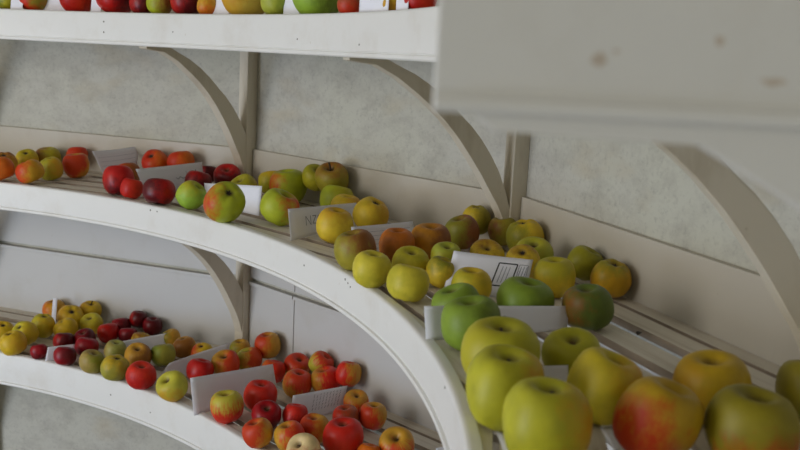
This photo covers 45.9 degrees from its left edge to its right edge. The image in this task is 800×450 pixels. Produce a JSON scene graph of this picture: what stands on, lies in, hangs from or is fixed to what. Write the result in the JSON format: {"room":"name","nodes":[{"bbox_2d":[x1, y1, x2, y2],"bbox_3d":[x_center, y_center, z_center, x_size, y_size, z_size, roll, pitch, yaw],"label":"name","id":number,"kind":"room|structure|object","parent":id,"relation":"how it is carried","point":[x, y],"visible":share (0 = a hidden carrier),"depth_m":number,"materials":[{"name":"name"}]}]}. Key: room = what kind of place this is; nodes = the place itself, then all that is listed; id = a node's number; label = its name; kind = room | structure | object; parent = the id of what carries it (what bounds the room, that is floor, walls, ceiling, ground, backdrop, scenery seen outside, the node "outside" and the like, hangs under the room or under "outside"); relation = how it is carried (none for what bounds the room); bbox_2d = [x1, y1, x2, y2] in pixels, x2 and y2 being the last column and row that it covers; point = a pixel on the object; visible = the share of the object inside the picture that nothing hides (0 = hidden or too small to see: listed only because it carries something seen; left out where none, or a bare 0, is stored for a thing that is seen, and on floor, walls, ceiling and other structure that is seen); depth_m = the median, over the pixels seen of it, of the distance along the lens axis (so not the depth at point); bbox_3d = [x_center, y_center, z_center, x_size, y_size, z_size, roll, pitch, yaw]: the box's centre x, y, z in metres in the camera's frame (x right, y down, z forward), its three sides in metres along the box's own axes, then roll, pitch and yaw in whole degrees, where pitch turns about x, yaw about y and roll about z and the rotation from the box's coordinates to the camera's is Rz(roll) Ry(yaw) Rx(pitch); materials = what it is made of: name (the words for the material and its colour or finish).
{"room":"fruit storage room","nodes":[
{"label":"fruit storage room","id":0,"kind":"room"},
{"bbox_2d":[0,39,239,449],"bbox_3d":[-0.862,-0.380,2.931,1.036,2.538,0.104,7,11,20],"label":"wall","id":1,"kind":"structure","parent":0,"point":[101,89],"depth_m":2.93,"materials":[{"name":"paint"}]},
{"bbox_2d":[0,210,690,449],"bbox_3d":[-0.589,0.541,2.050,4.059,0.872,1.334,12,14,43],"label":"shelf","id":2,"kind":"object","parent":1,"relation":"attached to","point":[189,302],"visible":0.41,"depth_m":2.77,"materials":[{"name":"white paint"}]},
{"bbox_2d":[0,330,27,355],"bbox_3d":[-1.094,0.333,2.672,0.076,0.069,0.079,0,10,-15],"label":"apple","id":3,"kind":"object","parent":2,"relation":"on","point":[14,342],"visible":1,"depth_m":2.65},
{"bbox_2d":[12,321,38,344],"bbox_3d":[-1.095,0.316,2.760,0.072,0.072,0.074,7,11,22],"label":"apple","id":4,"kind":"object","parent":2,"relation":"on","point":[28,328],"visible":0.74,"depth_m":2.74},
{"bbox_2d":[31,314,54,337],"bbox_3d":[-1.075,0.302,2.845,0.070,0.070,0.071,7,11,20],"label":"apple","id":5,"kind":"object","parent":2,"relation":"on","point":[45,323],"visible":0.82,"depth_m":2.82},
{"bbox_2d":[53,347,76,365],"bbox_3d":[-0.923,0.361,2.603,0.062,0.055,0.061,0,10,-16],"label":"apple","id":6,"kind":"object","parent":2,"relation":"on","point":[63,356],"visible":1,"depth_m":2.58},
{"bbox_2d":[53,318,77,334],"bbox_3d":[-1.000,0.311,2.829,0.070,0.066,0.068,7,11,21],"label":"apple","id":7,"kind":"object","parent":2,"relation":"on","point":[67,325],"visible":0.63,"depth_m":2.81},
{"bbox_2d":[57,305,83,329],"bbox_3d":[-1.014,0.287,2.913,0.086,0.082,0.082,9,12,31],"label":"apple","id":8,"kind":"object","parent":2,"relation":"on","point":[75,312],"visible":0.48,"depth_m":2.89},
{"bbox_2d":[75,337,98,354],"bbox_3d":[-0.887,0.346,2.680,0.067,0.060,0.070,6,11,18],"label":"apple","id":9,"kind":"object","parent":2,"relation":"on","point":[82,344],"visible":0.66,"depth_m":2.65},
{"bbox_2d":[79,349,103,373],"bbox_3d":[-0.833,0.369,2.556,0.067,0.063,0.068,7,11,23],"label":"apple","id":10,"kind":"object","parent":2,"relation":"on","point":[90,360],"visible":0.97,"depth_m":2.53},
{"bbox_2d":[79,313,103,333],"bbox_3d":[-0.943,0.303,2.889,0.070,0.066,0.072,6,11,19],"label":"apple","id":11,"kind":"object","parent":2,"relation":"on","point":[92,321],"visible":0.79,"depth_m":2.87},
{"bbox_2d":[97,323,118,342],"bbox_3d":[-0.872,0.322,2.822,0.062,0.060,0.066,7,11,23],"label":"apple","id":12,"kind":"object","parent":2,"relation":"on","point":[107,332],"visible":0.83,"depth_m":2.80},
{"bbox_2d":[100,354,129,380],"bbox_3d":[-0.758,0.379,2.512,0.074,0.067,0.075,9,12,31],"label":"apple","id":13,"kind":"object","parent":2,"relation":"on","point":[113,367],"visible":0.97,"depth_m":2.49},
{"bbox_2d":[104,340,126,356],"bbox_3d":[-0.804,0.354,2.667,0.062,0.057,0.064,8,11,25],"label":"apple","id":14,"kind":"object","parent":2,"relation":"on","point":[113,347],"visible":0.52,"depth_m":2.64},
{"bbox_2d":[124,342,151,364],"bbox_3d":[-0.724,0.362,2.610,0.075,0.068,0.077,1,10,-10],"label":"apple","id":15,"kind":"object","parent":2,"relation":"on","point":[137,351],"visible":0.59,"depth_m":2.59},
{"bbox_2d":[125,361,156,389],"bbox_3d":[-0.672,0.391,2.458,0.078,0.070,0.078,5,10,10],"label":"apple","id":16,"kind":"object","parent":2,"relation":"on","point":[140,375],"visible":1,"depth_m":2.43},
{"bbox_2d":[123,333,165,348],"bbox_3d":[-0.750,0.348,2.736,0.163,0.048,0.011,-5,13,-37],"label":"paper card","id":17,"kind":"object","parent":2,"relation":"on","point":[150,341],"visible":0.43,"depth_m":2.75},
{"bbox_2d":[143,317,161,334],"bbox_3d":[-0.757,0.309,2.891,0.060,0.052,0.063,6,11,19],"label":"apple","id":18,"kind":"object","parent":2,"relation":"on","point":[151,325],"visible":0.97,"depth_m":2.87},
{"bbox_2d":[151,344,175,365],"bbox_3d":[-0.663,0.363,2.640,0.072,0.063,0.065,8,11,25],"label":"apple","id":19,"kind":"object","parent":2,"relation":"on","point":[162,354],"visible":0.95,"depth_m":2.62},
{"bbox_2d":[156,370,187,401],"bbox_3d":[-0.575,0.406,2.381,0.080,0.078,0.077,8,11,26],"label":"apple","id":20,"kind":"object","parent":2,"relation":"on","point":[171,386],"visible":1,"depth_m":2.36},
{"bbox_2d":[173,336,195,357],"bbox_3d":[-0.621,0.351,2.728,0.066,0.059,0.068,8,11,25],"label":"apple","id":21,"kind":"object","parent":2,"relation":"on","point":[183,346],"visible":0.83,"depth_m":2.70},
{"bbox_2d":[154,343,228,383],"bbox_3d":[-0.568,0.377,2.587,0.017,0.062,0.250,12,14,43],"label":"paper card","id":22,"kind":"object","parent":2,"relation":"on","point":[180,365],"visible":0.48,"depth_m":2.58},
{"bbox_2d":[186,358,213,379],"bbox_3d":[-0.534,0.389,2.524,0.073,0.065,0.068,7,11,22],"label":"apple","id":23,"kind":"object","parent":2,"relation":"on","point":[196,367],"visible":0.66,"depth_m":2.50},
{"bbox_2d":[211,349,239,373],"bbox_3d":[-0.474,0.378,2.575,0.080,0.074,0.078,9,12,30],"label":"apple","id":24,"kind":"object","parent":2,"relation":"on","point":[226,360],"visible":0.71,"depth_m":2.55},
{"bbox_2d":[210,390,243,423],"bbox_3d":[-0.414,0.436,2.263,0.080,0.075,0.075,1,10,-13],"label":"apple","id":25,"kind":"object","parent":2,"relation":"on","point":[226,406],"visible":1,"depth_m":2.23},
{"bbox_2d":[190,364,276,415],"bbox_3d":[-0.421,0.405,2.398,0.028,0.087,0.271,11,13,39],"label":"paper card","id":26,"kind":"object","parent":2,"relation":"on","point":[203,388],"visible":0.68,"depth_m":2.37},
{"bbox_2d":[237,347,261,368],"bbox_3d":[-0.420,0.374,2.635,0.071,0.066,0.073,8,11,28],"label":"apple","id":27,"kind":"object","parent":2,"relation":"on","point":[249,357],"visible":0.7,"depth_m":2.61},
{"bbox_2d":[242,417,272,448],"bbox_3d":[-0.320,0.469,2.129,0.069,0.066,0.069,8,11,27],"label":"apple","id":28,"kind":"object","parent":2,"relation":"on","point":[257,433],"visible":1,"depth_m":2.10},
{"bbox_2d":[243,379,276,410],"bbox_3d":[-0.347,0.425,2.348,0.083,0.074,0.082,8,11,25],"label":"apple","id":29,"kind":"object","parent":2,"relation":"on","point":[257,390],"visible":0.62,"depth_m":2.32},
{"bbox_2d":[251,400,281,427],"bbox_3d":[-0.316,0.450,2.235,0.071,0.067,0.070,0,10,-15],"label":"apple","id":30,"kind":"object","parent":2,"relation":"on","point":[270,410],"visible":0.66,"depth_m":2.22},
{"bbox_2d":[255,332,280,358],"bbox_3d":[-0.373,0.340,2.671,0.073,0.072,0.077,7,11,23],"label":"apple","id":31,"kind":"object","parent":2,"relation":"on","point":[268,344],"visible":0.98,"depth_m":2.64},
{"bbox_2d":[262,359,285,382],"bbox_3d":[-0.342,0.394,2.546,0.064,0.066,0.066,7,11,20],"label":"apple","id":32,"kind":"object","parent":2,"relation":"on","point":[279,367],"visible":0.62,"depth_m":2.53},
{"bbox_2d":[274,420,304,449],"bbox_3d":[-0.247,0.474,2.116,0.070,0.069,0.071,0,11,-17],"label":"apple","id":33,"kind":"object","parent":2,"relation":"on","point":[285,431],"visible":0.67,"depth_m":2.09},
{"bbox_2d":[282,403,307,422],"bbox_3d":[-0.251,0.454,2.256,0.062,0.058,0.063,7,11,20],"label":"apple","id":34,"kind":"object","parent":2,"relation":"on","point":[292,411],"visible":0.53,"depth_m":2.23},
{"bbox_2d":[282,369,311,397],"bbox_3d":[-0.267,0.412,2.451,0.076,0.071,0.079,7,11,21],"label":"apple","id":35,"kind":"object","parent":2,"relation":"on","point":[295,381],"visible":0.87,"depth_m":2.42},
{"bbox_2d":[284,352,309,372],"bbox_3d":[-0.280,0.386,2.580,0.074,0.069,0.074,0,11,-16],"label":"apple","id":36,"kind":"object","parent":2,"relation":"on","point":[297,360],"visible":0.56,"depth_m":2.56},
{"bbox_2d":[286,433,320,449],"bbox_3d":[-0.208,0.487,2.041,0.073,0.074,0.073,7,11,22],"label":"apple","id":37,"kind":"object","parent":2,"relation":"on","point":[301,441],"visible":1,"depth_m":2.03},
{"bbox_2d":[300,413,328,443],"bbox_3d":[-0.196,0.469,2.172,0.074,0.063,0.067,8,11,26],"label":"apple","id":38,"kind":"object","parent":2,"relation":"on","point":[314,424],"visible":0.59,"depth_m":2.15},
{"bbox_2d":[292,386,346,414],"bbox_3d":[-0.200,0.440,2.336,0.191,0.063,0.025,-6,14,-42],"label":"paper card","id":39,"kind":"object","parent":2,"relation":"on","point":[323,402],"visible":0.7,"depth_m":2.34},
{"bbox_2d":[308,350,333,371],"bbox_3d":[-0.210,0.368,2.513,0.068,0.066,0.064,8,11,29],"label":"apple","id":40,"kind":"object","parent":2,"relation":"on","point":[320,358],"visible":0.77,"depth_m":2.49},
{"bbox_2d":[311,366,340,390],"bbox_3d":[-0.192,0.405,2.460,0.080,0.075,0.080,8,11,25],"label":"apple","id":41,"kind":"object","parent":2,"relation":"on","point":[322,378],"visible":0.65,"depth_m":2.43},
{"bbox_2d":[322,417,363,449],"bbox_3d":[-0.127,0.474,2.106,0.093,0.082,0.085,-1,11,-20],"label":"apple","id":42,"kind":"object","parent":2,"relation":"on","point":[340,433],"visible":0.98,"depth_m":2.08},
{"bbox_2d":[332,404,358,420],"bbox_3d":[-0.129,0.460,2.254,0.064,0.058,0.064,6,11,19],"label":"apple","id":43,"kind":"object","parent":2,"relation":"on","point":[346,410],"visible":0.48,"depth_m":2.24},
{"bbox_2d":[335,361,361,386],"bbox_3d":[-0.133,0.384,2.437,0.068,0.067,0.068,6,10,15],"label":"apple","id":44,"kind":"object","parent":2,"relation":"on","point":[348,373],"visible":0.99,"depth_m":2.41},
{"bbox_2d":[343,389,368,411],"bbox_3d":[-0.110,0.442,2.358,0.063,0.060,0.066,6,10,15],"label":"apple","id":45,"kind":"object","parent":2,"relation":"on","point":[357,398],"visible":0.59,"depth_m":2.34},
{"bbox_2d":[359,402,386,429],"bbox_3d":[-0.065,0.459,2.267,0.068,0.063,0.067,7,11,23],"label":"apple","id":46,"kind":"object","parent":2,"relation":"on","point":[372,415],"visible":1,"depth_m":2.24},
{"bbox_2d":[379,426,414,449],"bbox_3d":[-0.008,0.485,2.084,0.080,0.081,0.082,1,10,-8],"label":"apple","id":47,"kind":"object","parent":2,"relation":"on","point":[394,437],"visible":0.99,"depth_m":2.06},
{"bbox_2d":[250,52,506,449],"bbox_3d":[-0.038,-0.245,2.403,0.104,2.538,1.036,-7,14,-44],"label":"wall","id":48,"kind":"structure","parent":0,"point":[323,108],"depth_m":2.40,"materials":[{"name":"paint"}]},
{"bbox_2d":[233,51,257,426],"bbox_3d":[-0.434,-0.317,2.692,0.032,2.538,0.041,9,12,32],"label":"trim","id":49,"kind":"structure","parent":48,"relation":"attached to","point":[248,60],"depth_m":2.69,"materials":[{"name":"beige paint"}]},
{"bbox_2d":[0,126,799,449],"bbox_3d":[-0.572,0.193,1.988,4.059,0.569,1.334,12,14,43],"label":"shelf","id":50,"kind":"object","parent":48,"relation":"attached to","point":[684,302],"visible":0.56,"depth_m":1.72,"materials":[{"name":"white paint"}]},
{"bbox_2d":[0,157,14,180],"bbox_3d":[-1.107,-0.155,2.619,0.076,0.068,0.073,8,11,26],"label":"apple","id":51,"kind":"object","parent":50,"relation":"on","point":[7,168],"visible":0.99,"depth_m":2.60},
{"bbox_2d":[15,159,44,183],"bbox_3d":[-1.016,-0.146,2.598,0.070,0.068,0.074,8,11,26],"label":"apple","id":52,"kind":"object","parent":50,"relation":"on","point":[27,172],"visible":1,"depth_m":2.57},
{"bbox_2d":[40,156,62,180],"bbox_3d":[-0.992,-0.161,2.690,0.069,0.067,0.065,7,11,24],"label":"apple","id":53,"kind":"object","parent":50,"relation":"on","point":[53,167],"visible":0.94,"depth_m":2.67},
{"bbox_2d":[62,153,89,177],"bbox_3d":[-0.945,-0.173,2.760,0.071,0.071,0.078,6,11,19],"label":"apple","id":54,"kind":"object","parent":50,"relation":"on","point":[76,165],"visible":1,"depth_m":2.73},
{"bbox_2d":[92,147,137,172],"bbox_3d":[-0.824,-0.180,2.786,0.051,0.090,0.200,7,11,24],"label":"paper card","id":55,"kind":"object","parent":50,"relation":"on","point":[105,158],"visible":0.54,"depth_m":2.78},
{"bbox_2d":[102,165,134,194],"bbox_3d":[-0.737,-0.118,2.475,0.082,0.082,0.080,8,11,26],"label":"apple","id":56,"kind":"object","parent":50,"relation":"on","point":[112,178],"visible":0.78,"depth_m":2.44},
{"bbox_2d":[120,178,142,198],"bbox_3d":[-0.691,-0.095,2.434,0.057,0.055,0.058,-6,14,-42],"label":"apple","id":57,"kind":"object","parent":50,"relation":"on","point":[129,188],"visible":0.98,"depth_m":2.41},
{"bbox_2d":[141,149,167,167],"bbox_3d":[-0.723,-0.184,2.790,0.082,0.079,0.077,9,12,30],"label":"apple","id":58,"kind":"object","parent":50,"relation":"on","point":[151,158],"visible":0.71,"depth_m":2.76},
{"bbox_2d":[142,178,175,204],"bbox_3d":[-0.602,-0.084,2.360,0.082,0.070,0.080,7,11,21],"label":"apple","id":59,"kind":"object","parent":50,"relation":"on","point":[161,191],"visible":1,"depth_m":2.33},
{"bbox_2d":[136,162,202,190],"bbox_3d":[-0.621,-0.129,2.592,0.027,0.073,0.286,7,11,23],"label":"paper card","id":60,"kind":"object","parent":50,"relation":"on","point":[176,174],"visible":0.45,"depth_m":2.59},
{"bbox_2d":[167,151,194,165],"bbox_3d":[-0.638,-0.183,2.756,0.077,0.069,0.081,6,11,18],"label":"apple","id":61,"kind":"object","parent":50,"relation":"on","point":[179,157],"visible":0.59,"depth_m":2.73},
{"bbox_2d":[176,180,206,209],"bbox_3d":[-0.511,-0.074,2.320,0.074,0.072,0.067,6,10,16],"label":"apple","id":62,"kind":"object","parent":50,"relation":"on","point":[190,194],"visible":0.97,"depth_m":2.29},
{"bbox_2d":[184,170,211,187],"bbox_3d":[-0.547,-0.116,2.564,0.074,0.066,0.074,7,11,22],"label":"apple","id":63,"kind":"object","parent":50,"relation":"on","point":[200,177],"visible":0.45,"depth_m":2.54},
{"bbox_2d":[203,181,245,222],"bbox_3d":[-0.402,-0.052,2.161,0.096,0.095,0.100,0,11,-16],"label":"apple","id":64,"kind":"object","parent":50,"relation":"on","point":[224,202],"visible":1,"depth_m":2.13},
{"bbox_2d":[213,163,240,183],"bbox_3d":[-0.485,-0.134,2.652,0.080,0.076,0.075,9,12,30],"label":"apple","id":65,"kind":"object","parent":50,"relation":"on","point":[223,172],"visible":0.58,"depth_m":2.63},
{"bbox_2d":[204,183,261,215],"bbox_3d":[-0.419,-0.075,2.352,0.233,0.071,0.016,12,13,41],"label":"paper card","id":66,"kind":"object","parent":50,"relation":"on","point":[252,193],"visible":0.39,"depth_m":2.30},
{"bbox_2d":[260,188,299,225],"bbox_3d":[-0.276,-0.041,2.162,0.090,0.085,0.084,1,10,-12],"label":"apple","id":67,"kind":"object","parent":50,"relation":"on","point":[275,203],"visible":0.97,"depth_m":2.13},
{"bbox_2d":[269,169,306,201],"bbox_3d":[-0.295,-0.100,2.477,0.097,0.090,0.097,9,12,30],"label":"apple","id":68,"kind":"object","parent":50,"relation":"on","point":[289,180],"visible":0.59,"depth_m":2.44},
{"bbox_2d":[302,164,319,190],"bbox_3d":[-0.219,-0.123,2.456,0.072,0.070,0.067,1,10,-10],"label":"apple","id":69,"kind":"object","parent":50,"relation":"on","point":[308,174],"visible":0.48,"depth_m":2.43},
{"bbox_2d":[288,203,355,240],"bbox_3d":[-0.150,-0.024,2.159,0.021,0.064,0.377,8,11,27],"label":"paper card","id":70,"kind":"object","parent":50,"relation":"on","point":[302,221],"visible":0.49,"depth_m":2.06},
{"bbox_2d":[315,162,348,190],"bbox_3d":[-0.173,-0.117,2.397,0.088,0.088,0.084,9,12,32],"label":"apple","id":71,"kind":"object","parent":50,"relation":"on","point":[328,173],"visible":0.66,"depth_m":2.37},
{"bbox_2d":[316,207,353,243],"bbox_3d":[-0.139,0.001,1.994,0.078,0.075,0.077,7,11,24],"label":"apple","id":72,"kind":"object","parent":50,"relation":"on","point":[331,222],"visible":0.9,"depth_m":1.97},
{"bbox_2d":[320,185,353,205],"bbox_3d":[-0.157,-0.062,2.343,0.086,0.076,0.080,8,11,25],"label":"apple","id":73,"kind":"object","parent":50,"relation":"on","point":[328,192],"visible":0.52,"depth_m":2.31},
{"bbox_2d":[334,229,376,270],"bbox_3d":[-0.082,0.047,1.749,0.078,0.077,0.078,8,11,26],"label":"apple","id":74,"kind":"object","parent":50,"relation":"on","point":[347,245],"visible":0.6,"depth_m":1.72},
{"bbox_2d":[352,196,388,225],"bbox_3d":[-0.067,-0.025,2.150,0.083,0.079,0.084,-6,14,-42],"label":"apple","id":75,"kind":"object","parent":50,"relation":"on","point":[370,210],"visible":0.9,"depth_m":2.12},
{"bbox_2d":[352,250,390,287],"bbox_3d":[-0.049,0.077,1.632,0.067,0.062,0.071,0,10,-15],"label":"apple","id":76,"kind":"object","parent":50,"relation":"on","point":[371,268],"visible":0.97,"depth_m":1.60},
{"bbox_2d":[351,221,413,251],"bbox_3d":[-0.032,0.028,1.923,0.174,0.058,0.029,-6,13,-41],"label":"paper card","id":77,"kind":"object","parent":50,"relation":"on","point":[376,231],"visible":0.22,"depth_m":1.92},
{"bbox_2d":[379,228,414,262],"bbox_3d":[-0.006,0.042,1.825,0.070,0.068,0.075,6,11,17],"label":"apple","id":78,"kind":"object","parent":50,"relation":"on","point":[391,240],"visible":0.59,"depth_m":1.80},
{"bbox_2d":[386,264,429,301],"bbox_3d":[0.013,0.095,1.544,0.071,0.063,0.070,8,11,27],"label":"apple","id":79,"kind":"object","parent":50,"relation":"on","point":[404,282],"visible":1,"depth_m":1.52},
{"bbox_2d":[391,246,428,270],"bbox_3d":[0.017,0.070,1.685,0.068,0.063,0.068,8,11,27],"label":"apple","id":80,"kind":"object","parent":50,"relation":"on","point":[414,256],"visible":0.58,"depth_m":1.66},
{"bbox_2d":[411,223,450,259],"bbox_3d":[0.061,0.034,1.876,0.081,0.071,0.084,0,10,-13],"label":"apple","id":81,"kind":"object","parent":50,"relation":"on","point":[426,235],"visible":0.64,"depth_m":1.84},
{"bbox_2d":[426,256,453,288],"bbox_3d":[0.072,0.082,1.652,0.056,0.056,0.054,7,11,21],"label":"apple","id":82,"kind":"object","parent":50,"relation":"on","point":[439,269],"visible":0.91,"depth_m":1.63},
{"bbox_2d":[431,241,460,259],"bbox_3d":[0.086,0.060,1.778,0.058,0.056,0.058,4,10,9],"label":"apple","id":83,"kind":"object","parent":50,"relation":"on","point":[446,249],"visible":0.52,"depth_m":1.76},
{"bbox_2d":[431,283,478,305],"bbox_3d":[0.085,0.119,1.433,0.073,0.062,0.074,8,11,28],"label":"apple","id":84,"kind":"object","parent":50,"relation":"on","point":[448,293],"visible":0.5,"depth_m":1.41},
{"bbox_2d":[445,214,479,249],"bbox_3d":[0.131,0.015,1.992,0.074,0.074,0.072,9,12,29],"label":"apple","id":85,"kind":"object","parent":50,"relation":"on","point":[464,230],"visible":0.91,"depth_m":1.96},
{"bbox_2d":[441,295,500,350],"bbox_3d":[0.097,0.136,1.303,0.083,0.075,0.085,7,11,20],"label":"apple","id":86,"kind":"object","parent":50,"relation":"on","point":[460,313],"visible":0.6,"depth_m":1.27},
{"bbox_2d":[451,267,491,296],"bbox_3d":[0.117,0.102,1.544,0.068,0.060,0.067,8,11,25],"label":"apple","id":87,"kind":"object","parent":50,"relation":"on","point":[478,278],"visible":0.55,"depth_m":1.52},
{"bbox_2d":[462,205,490,234],"bbox_3d":[0.167,-0.012,2.078,0.066,0.062,0.066,9,12,29],"label":"apple","id":88,"kind":"object","parent":50,"relation":"on","point":[479,213],"visible":0.63,"depth_m":2.05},
{"bbox_2d":[469,239,504,256],"bbox_3d":[0.167,0.058,1.810,0.068,0.058,0.063,8,11,26],"label":"apple","id":89,"kind":"object","parent":50,"relation":"on","point":[482,246],"visible":0.51,"depth_m":1.80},
{"bbox_2d":[444,251,532,296],"bbox_3d":[0.151,0.086,1.622,0.147,0.066,0.038,5,10,11],"label":"paper card","id":90,"kind":"object","parent":50,"relation":"on","point":[499,269],"visible":0.6,"depth_m":1.62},
{"bbox_2d":[424,306,567,339],"bbox_3d":[0.145,0.136,1.386,0.240,0.049,0.015,-1,11,-23],"label":"paper card","id":91,"kind":"object","parent":50,"relation":"on","point":[539,318],"visible":0.41,"depth_m":1.41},
{"bbox_2d":[461,316,540,373],"bbox_3d":[0.124,0.159,1.159,0.097,0.083,0.099,7,11,21],"label":"apple","id":92,"kind":"object","parent":50,"relation":"on","point":[484,332],"visible":0.55,"depth_m":1.13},
{"bbox_2d":[488,218,515,245],"bbox_3d":[0.221,0.013,2.022,0.066,0.062,0.063,8,11,27],"label":"apple","id":93,"kind":"object","parent":50,"relation":"on","point":[497,228],"visible":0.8,"depth_m":2.00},
{"bbox_2d":[466,344,544,431],"bbox_3d":[0.114,0.179,1.034,0.087,0.086,0.091,7,11,22],"label":"apple","id":94,"kind":"object","parent":50,"relation":"on","point":[494,370],"visible":0.72,"depth_m":1.00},
{"bbox_2d":[506,244,539,277],"bbox_3d":[0.228,0.068,1.747,0.067,0.066,0.066,7,11,24],"label":"apple","id":95,"kind":"object","parent":50,"relation":"on","point":[522,251],"visible":0.52,"depth_m":1.73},
{"bbox_2d":[506,219,543,248],"bbox_3d":[0.254,0.024,1.918,0.077,0.073,0.077,7,11,24],"label":"apple","id":96,"kind":"object","parent":50,"relation":"on","point":[516,231],"visible":0.62,"depth_m":1.89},
{"bbox_2d":[496,276,554,305],"bbox_3d":[0.193,0.117,1.458,0.090,0.067,0.090,6,11,17],"label":"apple","id":97,"kind":"object","parent":50,"relation":"on","point":[517,290],"visible":0.64,"depth_m":1.43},
{"bbox_2d":[517,236,553,258],"bbox_3d":[0.255,0.058,1.803,0.075,0.068,0.075,12,13,41],"label":"apple","id":98,"kind":"object","parent":50,"relation":"on","point":[542,246],"visible":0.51,"depth_m":1.79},
{"bbox_2d":[502,376,592,449],"bbox_3d":[0.145,0.198,0.940,0.088,0.084,0.094,0,10,-13],"label":"apple","id":99,"kind":"object","parent":50,"relation":"on","point":[539,412],"visible":1,"depth_m":0.90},
{"bbox_2d":[533,256,575,297],"bbox_3d":[0.266,0.090,1.629,0.074,0.067,0.069,6,11,18],"label":"apple","id":100,"kind":"object","parent":50,"relation":"on","point":[559,273],"visible":0.8,"depth_m":1.60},
{"bbox_2d":[543,365,567,380],"bbox_3d":[0.190,0.187,1.165,0.040,0.030,0.006,-2,11,-23],"label":"paper card","id":101,"kind":"object","parent":50,"relation":"on","point":[560,372],"visible":0.45,"depth_m":1.17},
{"bbox_2d":[541,327,599,373],"bbox_3d":[0.218,0.165,1.206,0.076,0.063,0.072,7,11,20],"label":"apple","id":102,"kind":"object","parent":50,"relation":"on","point":[562,346],"visible":0.69,"depth_m":1.19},
{"bbox_2d":[567,245,602,280],"bbox_3d":[0.336,0.069,1.716,0.065,0.064,0.065,7,11,24],"label":"apple","id":103,"kind":"object","parent":50,"relation":"on","point":[584,258],"visible":0.8,"depth_m":1.69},
{"bbox_2d":[562,284,613,329],"bbox_3d":[0.286,0.125,1.439,0.081,0.067,0.079,8,11,27],"label":"apple","id":104,"kind":"object","parent":50,"relation":"on","point":[588,306],"visible":0.98,"depth_m":1.41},
{"bbox_2d":[566,347,642,425],"bbox_3d":[0.228,0.181,1.062,0.079,0.084,0.086,-6,14,-42],"label":"apple","id":105,"kind":"object","parent":50,"relation":"on","point":[602,375],"visible":0.69,"depth_m":1.03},
{"bbox_2d":[590,258,631,297],"bbox_3d":[0.364,0.091,1.631,0.070,0.064,0.069,-5,13,-38],"label":"apple","id":106,"kind":"object","parent":50,"relation":"on","point":[611,274],"visible":0.89,"depth_m":1.61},
{"bbox_2d":[612,376,703,449],"bbox_3d":[0.263,0.198,0.962,0.087,0.088,0.091,8,11,26],"label":"apple","id":107,"kind":"object","parent":50,"relation":"on","point":[654,412],"visible":1,"depth_m":0.93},
{"bbox_2d":[672,349,751,424],"bbox_3d":[0.356,0.186,1.080,0.087,0.079,0.089,8,11,25],"label":"apple","id":108,"kind":"object","parent":50,"relation":"on","point":[704,372],"visible":0.52,"depth_m":1.05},
{"bbox_2d":[704,384,799,449],"bbox_3d":[0.353,0.207,0.950,0.092,0.084,0.089,7,11,24],"label":"apple","id":109,"kind":"object","parent":50,"relation":"on","point":[738,416],"visible":1,"depth_m":0.92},
{"bbox_2d":[775,360,799,419],"bbox_3d":[0.477,0.192,1.095,0.079,0.075,0.082,0,10,-13],"label":"apple","id":110,"kind":"object","parent":50,"relation":"on","point":[787,383],"visible":0.62,"depth_m":1.08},
{"bbox_2d":[0,0,799,349],"bbox_3d":[-0.547,-0.264,1.905,4.059,0.575,1.329,12,14,43],"label":"shelf","id":111,"kind":"object","parent":48,"relation":"attached to","point":[712,84],"visible":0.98,"depth_m":0.45,"materials":[{"name":"white paint"}]},
{"bbox_2d":[59,0,90,10],"bbox_3d":[-0.860,-0.608,2.520,0.095,0.086,0.100,0,10,-14],"label":"apple","id":112,"kind":"object","parent":111,"relation":"on","point":[68,5],"visible":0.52,"depth_m":2.49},
{"bbox_2d":[96,0,130,12],"bbox_3d":[-0.741,-0.597,2.465,0.106,0.095,0.108,5,10,15],"label":"apple","id":113,"kind":"object","parent":111,"relation":"on","point":[105,5],"visible":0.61,"depth_m":2.43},
{"bbox_2d":[146,0,171,12],"bbox_3d":[-0.598,-0.555,2.358,0.070,0.063,0.068,8,11,26],"label":"apple","id":114,"kind":"object","parent":111,"relation":"on","point":[154,6],"visible":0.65,"depth_m":2.33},
{"bbox_2d":[170,0,199,13],"bbox_3d":[-0.518,-0.550,2.310,0.086,0.078,0.088,7,11,21],"label":"apple","id":115,"kind":"object","parent":111,"relation":"on","point":[178,6],"visible":0.63,"depth_m":2.28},
{"bbox_2d":[222,0,263,13],"bbox_3d":[-0.356,-0.530,2.184,0.113,0.100,0.110,6,11,18],"label":"apple","id":116,"kind":"object","parent":111,"relation":"on","point":[232,6],"visible":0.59,"depth_m":2.15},
{"bbox_2d":[260,0,284,13],"bbox_3d":[-0.270,-0.488,2.070,0.070,0.064,0.070,8,11,26],"label":"apple","id":117,"kind":"object","parent":111,"relation":"on","point":[268,6],"visible":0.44,"depth_m":2.04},
{"bbox_2d":[292,0,338,13],"bbox_3d":[-0.173,-0.484,1.981,0.108,0.097,0.108,9,12,30],"label":"apple","id":118,"kind":"object","parent":111,"relation":"on","point":[302,6],"visible":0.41,"depth_m":1.95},
{"bbox_2d":[337,0,359,12],"bbox_3d":[-0.096,-0.423,1.819,0.048,0.041,0.046,9,12,30],"label":"apple","id":119,"kind":"object","parent":111,"relation":"on","point":[344,6],"visible":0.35,"depth_m":1.80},
{"bbox_2d":[359,0,388,11],"bbox_3d":[-0.045,-0.416,1.684,0.010,0.078,0.135,-2,11,-27],"label":"paper card","id":120,"kind":"object","parent":111,"relation":"on","point":[364,5],"visible":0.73,"depth_m":1.69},
{"bbox_2d":[494,132,530,434],"bbox_3d":[0.250,-0.161,2.010,0.041,2.538,0.032,-4,12,-32],"label":"trim","id":121,"kind":"structure","parent":48,"relation":"attached to","point":[517,144],"depth_m":2.00,"materials":[{"name":"beige paint"}]},
{"bbox_2d":[526,134,799,358],"bbox_3d":[0.487,-0.074,1.585,0.104,2.538,1.036,-1,11,-20],"label":"wall","id":122,"kind":"structure","parent":0,"point":[633,186],"depth_m":1.63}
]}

